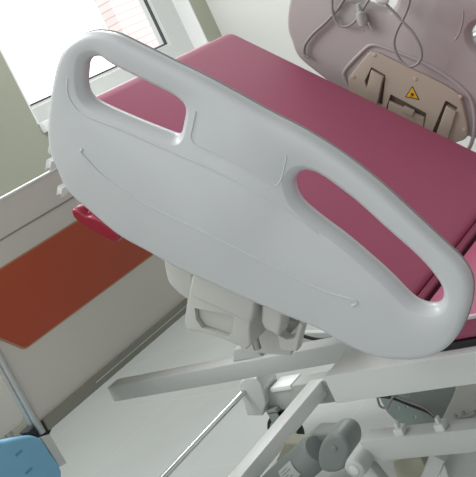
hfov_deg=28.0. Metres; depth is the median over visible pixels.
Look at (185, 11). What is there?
trim
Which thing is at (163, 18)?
window
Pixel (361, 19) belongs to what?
power cord
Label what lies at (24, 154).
wall
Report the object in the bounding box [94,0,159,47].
brick building
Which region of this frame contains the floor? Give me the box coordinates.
[39,313,456,476]
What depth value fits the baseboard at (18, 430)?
4.67 m
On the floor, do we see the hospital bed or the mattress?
the hospital bed
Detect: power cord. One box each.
[302,0,371,58]
[375,0,422,67]
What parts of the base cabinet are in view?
leg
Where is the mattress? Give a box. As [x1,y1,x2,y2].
[97,34,475,339]
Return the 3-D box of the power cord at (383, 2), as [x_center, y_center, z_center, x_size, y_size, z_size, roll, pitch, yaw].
[0.460,-0.639,2.657,0.153,0.326,0.026,-17,14,38]
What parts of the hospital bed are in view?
trim, insert panel, headboard, release lever, rail, recessed panel, rail, actuator motor, latch arm, rail, lift arm, actuator plate, latch arm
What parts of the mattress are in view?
seat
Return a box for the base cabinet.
[0,374,22,438]
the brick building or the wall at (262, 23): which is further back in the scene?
the brick building
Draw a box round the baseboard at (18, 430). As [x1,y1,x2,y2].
[5,421,27,438]
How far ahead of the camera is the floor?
4.08 m
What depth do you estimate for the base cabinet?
2.74 m
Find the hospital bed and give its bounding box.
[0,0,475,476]
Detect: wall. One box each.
[0,0,221,439]
[206,0,475,151]
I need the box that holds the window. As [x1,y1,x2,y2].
[30,0,193,122]
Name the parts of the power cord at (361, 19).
cord, cord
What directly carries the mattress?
on the hospital bed
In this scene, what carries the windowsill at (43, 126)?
attached to the wall at (24, 154)
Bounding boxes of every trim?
[0,0,207,123]
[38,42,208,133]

